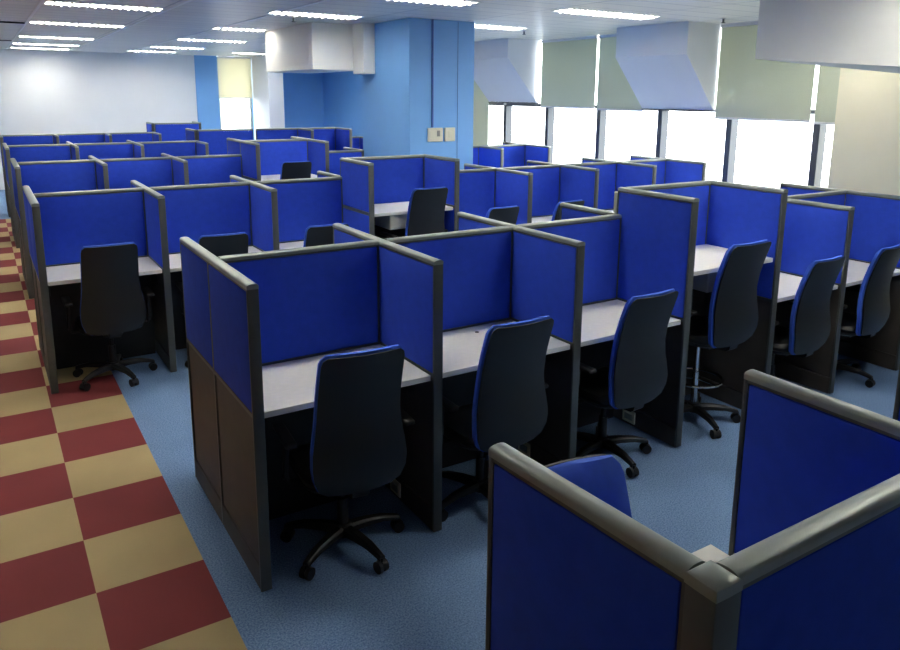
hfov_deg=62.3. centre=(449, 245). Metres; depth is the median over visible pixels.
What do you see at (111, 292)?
cushion
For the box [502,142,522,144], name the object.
screen
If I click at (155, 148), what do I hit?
screen
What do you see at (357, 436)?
cushion
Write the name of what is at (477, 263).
screen
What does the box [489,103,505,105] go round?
window
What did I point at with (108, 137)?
screen
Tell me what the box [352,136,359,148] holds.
screen
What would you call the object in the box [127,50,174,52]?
ceiling light
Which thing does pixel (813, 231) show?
screen
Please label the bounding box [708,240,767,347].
cushion
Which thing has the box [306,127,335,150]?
screen
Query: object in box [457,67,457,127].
trim
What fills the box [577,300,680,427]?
desk
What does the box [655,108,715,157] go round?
window
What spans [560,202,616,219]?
screen
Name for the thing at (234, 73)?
roller blind
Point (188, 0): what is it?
trim
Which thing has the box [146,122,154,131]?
screen
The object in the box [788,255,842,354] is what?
cushion
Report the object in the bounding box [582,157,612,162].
screen
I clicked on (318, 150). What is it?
screen
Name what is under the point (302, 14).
ceiling light
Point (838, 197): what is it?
screen
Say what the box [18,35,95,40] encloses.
ceiling light
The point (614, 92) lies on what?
roller blind
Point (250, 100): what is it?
window
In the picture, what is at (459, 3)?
ceiling light
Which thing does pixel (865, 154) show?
wall
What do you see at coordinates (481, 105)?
roller blind
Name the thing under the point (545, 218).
desk
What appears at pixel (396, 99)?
wall column
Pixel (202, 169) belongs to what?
screen
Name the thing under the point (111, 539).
floor
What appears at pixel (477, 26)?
ceiling light
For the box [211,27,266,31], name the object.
ceiling light
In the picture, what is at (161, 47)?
ceiling light
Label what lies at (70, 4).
ceiling light
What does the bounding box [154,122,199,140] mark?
screen
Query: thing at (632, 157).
screen
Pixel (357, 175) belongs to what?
screen
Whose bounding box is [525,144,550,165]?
screen
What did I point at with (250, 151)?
screen
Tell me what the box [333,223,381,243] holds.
screen
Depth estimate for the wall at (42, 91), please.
15.63 m
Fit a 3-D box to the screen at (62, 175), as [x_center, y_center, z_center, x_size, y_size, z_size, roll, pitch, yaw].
[-3.926,-0.236,7.553,0.688,1.246,0.044,-7,13,-31]
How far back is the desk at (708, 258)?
4.38 m
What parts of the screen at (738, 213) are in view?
kick plate, panel, fabric panel, frame, post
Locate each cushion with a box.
[75,315,85,332]
[80,242,142,331]
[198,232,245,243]
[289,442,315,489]
[310,344,402,491]
[405,187,445,235]
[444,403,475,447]
[472,315,550,451]
[486,205,516,217]
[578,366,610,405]
[609,288,674,408]
[689,315,708,344]
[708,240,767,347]
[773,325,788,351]
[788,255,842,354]
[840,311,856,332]
[855,244,899,335]
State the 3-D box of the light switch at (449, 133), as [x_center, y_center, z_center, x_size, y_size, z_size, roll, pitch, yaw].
[-0.001,-1.265,8.486,0.136,0.155,0.028,-7,13,-31]
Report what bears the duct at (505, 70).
attached to the ceiling
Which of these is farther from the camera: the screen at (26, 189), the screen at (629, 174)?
the screen at (629, 174)
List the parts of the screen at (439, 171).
fabric panel, frame, fabric panel, post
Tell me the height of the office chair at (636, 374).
0.984 m
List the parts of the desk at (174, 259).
modesty panel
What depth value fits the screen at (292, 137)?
9.06 m
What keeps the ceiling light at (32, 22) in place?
attached to the ceiling
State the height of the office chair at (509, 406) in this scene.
0.984 m
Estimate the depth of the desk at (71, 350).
5.26 m
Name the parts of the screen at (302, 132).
fabric panel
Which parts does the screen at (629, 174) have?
frame, post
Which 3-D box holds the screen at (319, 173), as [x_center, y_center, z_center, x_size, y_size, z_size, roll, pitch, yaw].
[-1.037,-0.014,6.557,0.044,1.246,0.506,-7,13,-31]
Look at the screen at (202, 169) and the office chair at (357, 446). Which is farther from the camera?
the screen at (202, 169)
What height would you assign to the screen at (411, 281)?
1.246 m
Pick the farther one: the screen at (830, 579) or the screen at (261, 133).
the screen at (261, 133)
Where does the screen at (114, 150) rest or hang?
on the floor
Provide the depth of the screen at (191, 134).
10.90 m
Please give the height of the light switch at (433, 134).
0.155 m
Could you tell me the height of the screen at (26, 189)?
1.246 m
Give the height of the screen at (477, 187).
1.246 m
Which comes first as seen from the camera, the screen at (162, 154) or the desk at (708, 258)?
the desk at (708, 258)
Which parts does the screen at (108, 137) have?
fabric panel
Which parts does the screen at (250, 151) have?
post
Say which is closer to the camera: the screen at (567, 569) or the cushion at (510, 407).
the screen at (567, 569)
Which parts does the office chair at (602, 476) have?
backrest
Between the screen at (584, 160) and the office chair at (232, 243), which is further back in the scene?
the screen at (584, 160)
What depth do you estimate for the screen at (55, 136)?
11.77 m
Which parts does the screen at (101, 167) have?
fabric panel, post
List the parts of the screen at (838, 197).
frame, fabric panel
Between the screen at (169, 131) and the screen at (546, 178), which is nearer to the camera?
the screen at (546, 178)
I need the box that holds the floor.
[0,190,898,649]
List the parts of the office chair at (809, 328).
seat, backrest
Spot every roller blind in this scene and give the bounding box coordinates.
[217,56,252,98]
[473,80,488,145]
[540,35,598,108]
[596,33,642,111]
[715,21,815,121]
[813,66,839,124]
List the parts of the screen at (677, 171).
post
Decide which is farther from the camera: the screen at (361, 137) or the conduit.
the screen at (361, 137)
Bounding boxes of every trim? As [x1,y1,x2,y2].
[0,21,24,23]
[6,0,44,48]
[70,0,192,50]
[123,0,328,52]
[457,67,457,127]
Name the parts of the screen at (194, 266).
post, fabric panel, panel, kick plate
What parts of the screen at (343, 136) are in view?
post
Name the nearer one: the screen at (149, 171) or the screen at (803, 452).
the screen at (803, 452)
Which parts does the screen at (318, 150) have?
post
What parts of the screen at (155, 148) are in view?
frame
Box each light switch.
[427,128,442,141]
[444,127,454,140]
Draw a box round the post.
[680,560,742,649]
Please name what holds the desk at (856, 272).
on the floor
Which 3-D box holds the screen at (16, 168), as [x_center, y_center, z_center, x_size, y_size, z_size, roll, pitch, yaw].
[-4.096,-0.154,7.142,0.044,1.246,0.571,-7,13,-31]
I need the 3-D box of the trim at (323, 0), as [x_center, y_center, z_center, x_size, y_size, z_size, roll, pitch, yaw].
[-3.418,-2.910,10.194,0.028,0.006,12.950,-7,13,-31]
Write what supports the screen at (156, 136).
on the floor
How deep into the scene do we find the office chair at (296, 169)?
8.10 m
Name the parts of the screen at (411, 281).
socket plate, fabric panel, kick plate, panel, post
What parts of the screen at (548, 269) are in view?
socket plate, fabric panel, kick plate, panel, post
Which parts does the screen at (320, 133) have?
fabric panel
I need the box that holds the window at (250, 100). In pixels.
[217,58,252,128]
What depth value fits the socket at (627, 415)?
4.42 m
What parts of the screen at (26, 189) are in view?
fabric panel, panel, kick plate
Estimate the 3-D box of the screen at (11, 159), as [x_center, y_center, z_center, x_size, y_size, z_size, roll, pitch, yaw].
[-4.388,-0.248,7.599,0.044,1.246,0.528,-7,13,-31]
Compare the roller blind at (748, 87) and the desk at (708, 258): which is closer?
the desk at (708, 258)
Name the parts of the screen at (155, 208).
fabric panel, panel, kick plate, post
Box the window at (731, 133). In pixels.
[722,110,814,182]
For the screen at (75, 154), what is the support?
on the floor
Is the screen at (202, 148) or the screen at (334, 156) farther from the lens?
the screen at (202, 148)
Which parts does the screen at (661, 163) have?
fabric panel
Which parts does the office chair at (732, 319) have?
leg, seat, leg, leg, backrest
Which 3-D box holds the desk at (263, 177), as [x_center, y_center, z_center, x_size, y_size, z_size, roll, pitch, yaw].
[-1.868,-0.293,8.538,0.742,0.996,0.480,-7,13,-31]
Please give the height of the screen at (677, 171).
1.246 m
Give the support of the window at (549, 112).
in the wall
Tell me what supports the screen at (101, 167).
on the floor
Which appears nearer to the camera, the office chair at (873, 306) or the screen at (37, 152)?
the office chair at (873, 306)
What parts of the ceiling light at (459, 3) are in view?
frame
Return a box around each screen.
[0,135,10,216]
[2,134,53,144]
[2,143,14,240]
[4,145,19,247]
[8,144,71,161]
[10,158,25,283]
[12,162,33,298]
[17,159,97,193]
[22,185,44,364]
[26,193,58,393]
[34,187,155,349]
[53,134,59,143]
[57,133,104,143]
[70,143,79,159]
[74,142,133,159]
[95,159,109,189]
[99,157,173,188]
[104,133,112,142]
[108,132,152,142]
[130,180,146,187]
[133,142,144,157]
[137,140,195,156]
[143,187,176,371]
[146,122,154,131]
[149,181,252,253]
[153,132,161,140]
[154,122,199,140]
[161,153,171,156]
[172,156,188,185]
[175,154,242,184]
[179,237,222,523]
[185,128,197,140]
[195,140,208,155]
[197,129,253,154]
[207,256,271,591]
[218,240,379,365]
[227,138,240,153]
[230,175,250,181]
[240,140,260,180]
[245,139,307,174]
[249,181,279,251]
[254,176,342,242]
[255,128,297,139]
[291,136,306,138]
[298,128,313,138]
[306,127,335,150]
[307,138,329,174]
[317,171,339,177]
[329,150,361,174]
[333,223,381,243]
[335,127,351,150]
[340,157,374,235]
[343,147,363,156]
[346,154,424,203]
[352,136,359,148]
[360,136,362,148]
[376,238,442,531]
[385,225,512,331]
[424,154,459,231]
[457,212,511,230]
[459,168,495,217]
[464,163,495,168]
[473,146,478,164]
[478,145,503,167]
[480,144,525,166]
[485,442,704,649]
[495,168,532,224]
[499,164,560,217]
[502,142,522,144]
[511,224,584,465]
[517,214,621,305]
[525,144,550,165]
[527,160,556,165]
[559,164,598,208]
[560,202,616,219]
[565,161,616,209]
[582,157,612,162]
[613,187,698,446]
[616,161,656,191]
[622,158,665,183]
[626,180,710,244]
[630,155,661,159]
[665,158,706,183]
[698,180,787,408]
[717,474,899,649]
[728,369,899,555]
[774,198,854,393]
[780,183,842,195]
[787,190,846,205]
[838,190,899,370]
[892,366,899,420]
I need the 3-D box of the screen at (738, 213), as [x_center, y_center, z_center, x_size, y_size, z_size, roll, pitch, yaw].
[1.775,0.318,4.630,0.044,1.400,0.548,-7,13,-31]
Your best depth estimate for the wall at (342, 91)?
17.07 m
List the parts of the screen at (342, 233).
fabric panel, frame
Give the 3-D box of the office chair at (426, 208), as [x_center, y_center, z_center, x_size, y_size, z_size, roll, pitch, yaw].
[-0.301,0.080,6.284,0.572,1.189,0.600,-8,14,-34]
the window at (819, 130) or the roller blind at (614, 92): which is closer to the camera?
the window at (819, 130)
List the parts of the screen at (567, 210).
fabric panel, frame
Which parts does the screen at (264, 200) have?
fabric panel, post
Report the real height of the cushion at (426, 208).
0.605 m
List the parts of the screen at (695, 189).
fabric panel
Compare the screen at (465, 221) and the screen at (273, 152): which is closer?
the screen at (465, 221)
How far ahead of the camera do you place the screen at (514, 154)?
10.39 m
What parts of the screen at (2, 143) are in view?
fabric panel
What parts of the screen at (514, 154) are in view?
fabric panel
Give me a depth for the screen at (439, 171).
6.30 m
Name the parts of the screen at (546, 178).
fabric panel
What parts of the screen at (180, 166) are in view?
fabric panel, post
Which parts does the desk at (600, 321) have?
modesty panel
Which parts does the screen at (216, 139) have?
frame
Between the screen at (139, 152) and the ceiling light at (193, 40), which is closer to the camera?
the screen at (139, 152)
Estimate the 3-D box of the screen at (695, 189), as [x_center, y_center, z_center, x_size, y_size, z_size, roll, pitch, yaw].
[1.320,0.312,4.643,0.715,1.400,0.044,-7,13,-31]
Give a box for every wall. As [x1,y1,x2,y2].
[0,49,323,189]
[251,55,284,139]
[323,71,362,135]
[828,68,899,195]
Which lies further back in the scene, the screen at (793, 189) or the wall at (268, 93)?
the wall at (268, 93)
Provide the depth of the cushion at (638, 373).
3.67 m
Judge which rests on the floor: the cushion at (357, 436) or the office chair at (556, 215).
the office chair at (556, 215)
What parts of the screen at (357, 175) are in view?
frame, fabric panel, fabric panel, post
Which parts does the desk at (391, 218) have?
drawer, modesty panel, drawer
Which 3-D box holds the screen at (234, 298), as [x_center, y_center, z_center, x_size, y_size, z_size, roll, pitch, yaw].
[-0.860,0.703,3.027,0.044,1.246,0.548,-7,13,-31]
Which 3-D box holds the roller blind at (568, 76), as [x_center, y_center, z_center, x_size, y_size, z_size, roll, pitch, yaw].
[1.687,-2.471,10.685,0.042,0.985,1.180,-7,13,-31]
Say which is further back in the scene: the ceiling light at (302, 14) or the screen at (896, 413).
the ceiling light at (302, 14)
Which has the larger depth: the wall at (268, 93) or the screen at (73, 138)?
the wall at (268, 93)
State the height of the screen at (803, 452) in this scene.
1.246 m
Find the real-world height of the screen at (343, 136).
1.400 m
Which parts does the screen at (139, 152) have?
fabric panel, post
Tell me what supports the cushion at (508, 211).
on the office chair at (508, 214)
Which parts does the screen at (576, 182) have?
post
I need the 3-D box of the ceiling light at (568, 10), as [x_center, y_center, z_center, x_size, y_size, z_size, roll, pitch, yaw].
[1.587,-2.364,7.452,1.254,0.129,0.268,-7,13,-31]
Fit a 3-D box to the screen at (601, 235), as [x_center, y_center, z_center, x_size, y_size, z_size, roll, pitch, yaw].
[0.666,0.464,4.257,0.737,1.246,0.044,-7,13,-31]
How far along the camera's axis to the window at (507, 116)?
12.14 m
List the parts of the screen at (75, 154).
fabric panel, post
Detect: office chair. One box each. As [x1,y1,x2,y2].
[61,242,157,390]
[176,232,247,366]
[272,344,414,580]
[280,161,311,179]
[303,223,348,246]
[379,187,447,237]
[442,315,553,521]
[486,205,519,224]
[545,454,631,517]
[551,199,584,220]
[576,288,677,477]
[683,240,770,438]
[770,255,845,390]
[836,244,899,387]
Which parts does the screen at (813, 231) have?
kick plate, panel, fabric panel, post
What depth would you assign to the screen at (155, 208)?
5.18 m
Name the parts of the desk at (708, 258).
modesty panel, drawer, drawer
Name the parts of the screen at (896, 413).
frame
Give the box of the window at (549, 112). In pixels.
[544,105,596,162]
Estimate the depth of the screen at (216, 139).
10.90 m
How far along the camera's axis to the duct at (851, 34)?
5.09 m
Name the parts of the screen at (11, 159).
fabric panel, frame, panel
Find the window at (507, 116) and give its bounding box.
[503,41,541,141]
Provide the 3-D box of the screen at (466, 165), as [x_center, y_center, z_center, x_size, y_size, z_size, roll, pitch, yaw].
[0.288,-0.170,7.371,0.044,1.246,0.506,-7,13,-31]
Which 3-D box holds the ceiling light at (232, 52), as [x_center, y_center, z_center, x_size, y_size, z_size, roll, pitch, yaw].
[-4.046,-3.997,15.319,0.884,0.129,0.268,-7,13,-31]
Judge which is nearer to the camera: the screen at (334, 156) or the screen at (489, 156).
the screen at (334, 156)
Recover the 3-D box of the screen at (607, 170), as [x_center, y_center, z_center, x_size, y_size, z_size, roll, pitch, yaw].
[1.430,-0.239,7.755,0.725,1.246,0.044,-7,13,-31]
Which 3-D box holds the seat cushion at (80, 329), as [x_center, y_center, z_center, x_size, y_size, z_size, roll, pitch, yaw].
[-2.302,0.506,5.037,0.406,0.054,0.406,-7,13,-31]
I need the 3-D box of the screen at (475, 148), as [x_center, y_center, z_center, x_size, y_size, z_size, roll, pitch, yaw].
[0.039,-0.702,9.989,0.798,1.246,0.044,-7,13,-31]
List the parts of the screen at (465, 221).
fabric panel, frame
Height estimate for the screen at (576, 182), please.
1.246 m
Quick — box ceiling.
[0,0,759,56]
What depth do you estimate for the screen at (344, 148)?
9.39 m
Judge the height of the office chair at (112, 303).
0.984 m
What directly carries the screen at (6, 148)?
on the floor
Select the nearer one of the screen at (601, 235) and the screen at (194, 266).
the screen at (194, 266)
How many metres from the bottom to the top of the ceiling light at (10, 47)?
0.129 m
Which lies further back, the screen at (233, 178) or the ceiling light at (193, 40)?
the ceiling light at (193, 40)
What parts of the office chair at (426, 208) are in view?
backrest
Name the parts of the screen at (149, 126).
fabric panel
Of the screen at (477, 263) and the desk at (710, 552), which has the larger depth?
the screen at (477, 263)
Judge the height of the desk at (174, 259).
0.738 m
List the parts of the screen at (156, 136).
fabric panel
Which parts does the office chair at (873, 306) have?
seat, leg, leg, backrest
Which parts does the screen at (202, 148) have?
fabric panel, post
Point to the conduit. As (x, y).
(432, 66)
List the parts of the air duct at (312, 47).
access panel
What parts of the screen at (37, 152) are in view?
frame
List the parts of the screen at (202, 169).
frame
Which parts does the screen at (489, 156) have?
post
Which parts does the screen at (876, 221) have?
kick plate, panel, fabric panel, post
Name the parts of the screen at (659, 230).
post, socket plate, kick plate, fabric panel, panel, post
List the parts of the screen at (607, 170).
fabric panel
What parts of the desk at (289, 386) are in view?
modesty panel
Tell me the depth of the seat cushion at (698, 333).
4.27 m
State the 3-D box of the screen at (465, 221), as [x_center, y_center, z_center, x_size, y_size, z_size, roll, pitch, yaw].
[0.190,0.456,4.281,0.044,1.246,0.504,-7,13,-31]
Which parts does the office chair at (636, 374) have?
armrest, leg, leg, seat, leg, leg, backrest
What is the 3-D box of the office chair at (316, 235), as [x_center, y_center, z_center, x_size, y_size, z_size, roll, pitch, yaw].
[-1.040,0.284,5.766,0.553,0.984,0.613,-7,13,-31]
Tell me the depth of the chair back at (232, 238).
5.04 m
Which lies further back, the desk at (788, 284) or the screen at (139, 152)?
the screen at (139, 152)
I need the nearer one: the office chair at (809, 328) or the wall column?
the office chair at (809, 328)
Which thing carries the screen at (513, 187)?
on the floor
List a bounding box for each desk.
[46,257,161,368]
[169,246,261,349]
[261,174,316,180]
[262,344,430,519]
[279,241,303,249]
[374,201,452,238]
[442,320,569,467]
[532,216,551,222]
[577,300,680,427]
[685,244,772,395]
[692,544,728,562]
[777,272,837,302]
[846,260,899,286]
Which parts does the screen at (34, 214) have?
fabric panel, frame, panel, kick plate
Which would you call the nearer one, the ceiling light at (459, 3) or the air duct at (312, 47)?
the ceiling light at (459, 3)
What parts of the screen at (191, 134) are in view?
fabric panel, frame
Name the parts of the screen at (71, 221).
fabric panel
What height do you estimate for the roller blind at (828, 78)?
1.075 m
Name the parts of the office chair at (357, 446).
armrest, seat, leg, leg, backrest, leg, leg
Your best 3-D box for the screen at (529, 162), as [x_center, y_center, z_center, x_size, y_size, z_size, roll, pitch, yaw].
[0.958,-0.248,7.783,0.044,1.246,0.506,-7,13,-31]
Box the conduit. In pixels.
[431,19,433,126]
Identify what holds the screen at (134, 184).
on the floor
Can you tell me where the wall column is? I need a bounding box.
[362,18,474,169]
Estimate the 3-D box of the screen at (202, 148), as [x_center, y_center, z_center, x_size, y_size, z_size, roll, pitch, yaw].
[-3.516,-0.859,10.640,0.044,1.246,0.581,-7,13,-31]
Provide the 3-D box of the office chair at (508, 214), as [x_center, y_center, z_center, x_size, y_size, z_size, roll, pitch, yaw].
[0.304,0.108,6.680,0.553,0.984,0.607,-8,14,-36]
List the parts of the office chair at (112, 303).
armrest, leg, leg, seat, backrest, leg, leg, armrest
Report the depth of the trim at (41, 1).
8.44 m
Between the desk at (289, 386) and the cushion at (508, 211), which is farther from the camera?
the cushion at (508, 211)
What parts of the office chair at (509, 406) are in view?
armrest, leg, leg, seat, leg, leg, backrest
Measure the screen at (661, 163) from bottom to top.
1.246 m
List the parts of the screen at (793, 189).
fabric panel, frame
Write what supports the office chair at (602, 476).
on the floor
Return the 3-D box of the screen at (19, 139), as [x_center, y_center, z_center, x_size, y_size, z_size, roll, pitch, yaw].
[-6.797,-1.177,12.099,0.716,1.246,0.044,-7,13,-31]
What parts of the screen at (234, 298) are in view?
fabric panel, panel, kick plate, post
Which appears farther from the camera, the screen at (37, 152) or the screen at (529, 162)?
the screen at (37, 152)
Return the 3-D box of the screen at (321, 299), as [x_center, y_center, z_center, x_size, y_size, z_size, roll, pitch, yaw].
[-0.662,0.620,3.441,0.739,1.246,0.044,-7,13,-31]
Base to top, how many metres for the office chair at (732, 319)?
1.147 m
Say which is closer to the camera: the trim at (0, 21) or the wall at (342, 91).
the trim at (0, 21)
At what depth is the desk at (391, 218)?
6.09 m
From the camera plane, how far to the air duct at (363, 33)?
8.70 m
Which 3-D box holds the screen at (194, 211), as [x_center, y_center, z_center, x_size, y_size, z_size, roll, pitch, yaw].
[-1.878,0.149,5.722,0.731,1.246,0.044,-7,13,-31]
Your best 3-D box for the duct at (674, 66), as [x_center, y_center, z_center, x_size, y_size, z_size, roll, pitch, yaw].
[2.556,-2.096,8.849,0.555,0.984,1.100,-7,13,-31]
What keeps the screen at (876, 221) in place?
on the floor
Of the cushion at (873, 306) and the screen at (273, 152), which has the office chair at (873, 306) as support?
the cushion at (873, 306)
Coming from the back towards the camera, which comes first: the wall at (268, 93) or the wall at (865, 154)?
the wall at (268, 93)
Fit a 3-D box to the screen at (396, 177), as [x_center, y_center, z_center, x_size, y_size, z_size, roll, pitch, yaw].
[-0.556,-0.081,6.519,0.745,1.400,0.044,-7,13,-31]
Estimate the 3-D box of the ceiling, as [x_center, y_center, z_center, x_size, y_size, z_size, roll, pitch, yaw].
[-2.166,-2.217,6.801,10.700,0.001,20.150,-7,13,-31]
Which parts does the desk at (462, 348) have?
modesty panel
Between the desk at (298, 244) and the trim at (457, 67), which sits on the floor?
the desk at (298, 244)
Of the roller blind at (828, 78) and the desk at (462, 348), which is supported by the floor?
the desk at (462, 348)
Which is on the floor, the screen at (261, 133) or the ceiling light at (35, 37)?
the screen at (261, 133)
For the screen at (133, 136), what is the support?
on the floor
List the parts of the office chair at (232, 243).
armrest, backrest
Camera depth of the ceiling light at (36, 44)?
12.86 m
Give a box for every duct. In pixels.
[265,22,352,72]
[352,23,374,73]
[474,38,539,103]
[615,21,721,111]
[755,0,899,73]
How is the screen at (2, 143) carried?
on the floor
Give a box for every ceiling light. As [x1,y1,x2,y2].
[10,47,69,50]
[12,43,79,46]
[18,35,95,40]
[28,21,124,28]
[43,1,165,11]
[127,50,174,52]
[149,46,205,49]
[173,38,248,42]
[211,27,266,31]
[232,52,265,54]
[267,11,363,19]
[386,0,480,6]
[475,24,525,30]
[553,8,661,19]
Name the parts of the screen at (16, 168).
fabric panel, frame, panel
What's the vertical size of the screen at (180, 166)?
1.246 m
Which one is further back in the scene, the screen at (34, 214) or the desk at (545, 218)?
the desk at (545, 218)
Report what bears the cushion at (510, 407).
on the office chair at (509, 406)
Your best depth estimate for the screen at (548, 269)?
3.71 m
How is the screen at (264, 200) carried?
on the floor
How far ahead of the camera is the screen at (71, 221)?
5.21 m
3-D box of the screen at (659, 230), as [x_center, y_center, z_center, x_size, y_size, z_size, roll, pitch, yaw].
[1.123,0.391,4.245,0.054,1.400,0.575,-7,13,-31]
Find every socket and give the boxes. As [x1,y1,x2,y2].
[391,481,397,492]
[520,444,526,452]
[624,412,631,420]
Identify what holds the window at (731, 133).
in the wall
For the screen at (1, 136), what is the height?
1.246 m
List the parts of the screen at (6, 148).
fabric panel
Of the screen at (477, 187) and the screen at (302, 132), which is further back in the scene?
the screen at (302, 132)
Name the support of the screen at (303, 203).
on the floor
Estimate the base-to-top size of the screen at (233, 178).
1.246 m

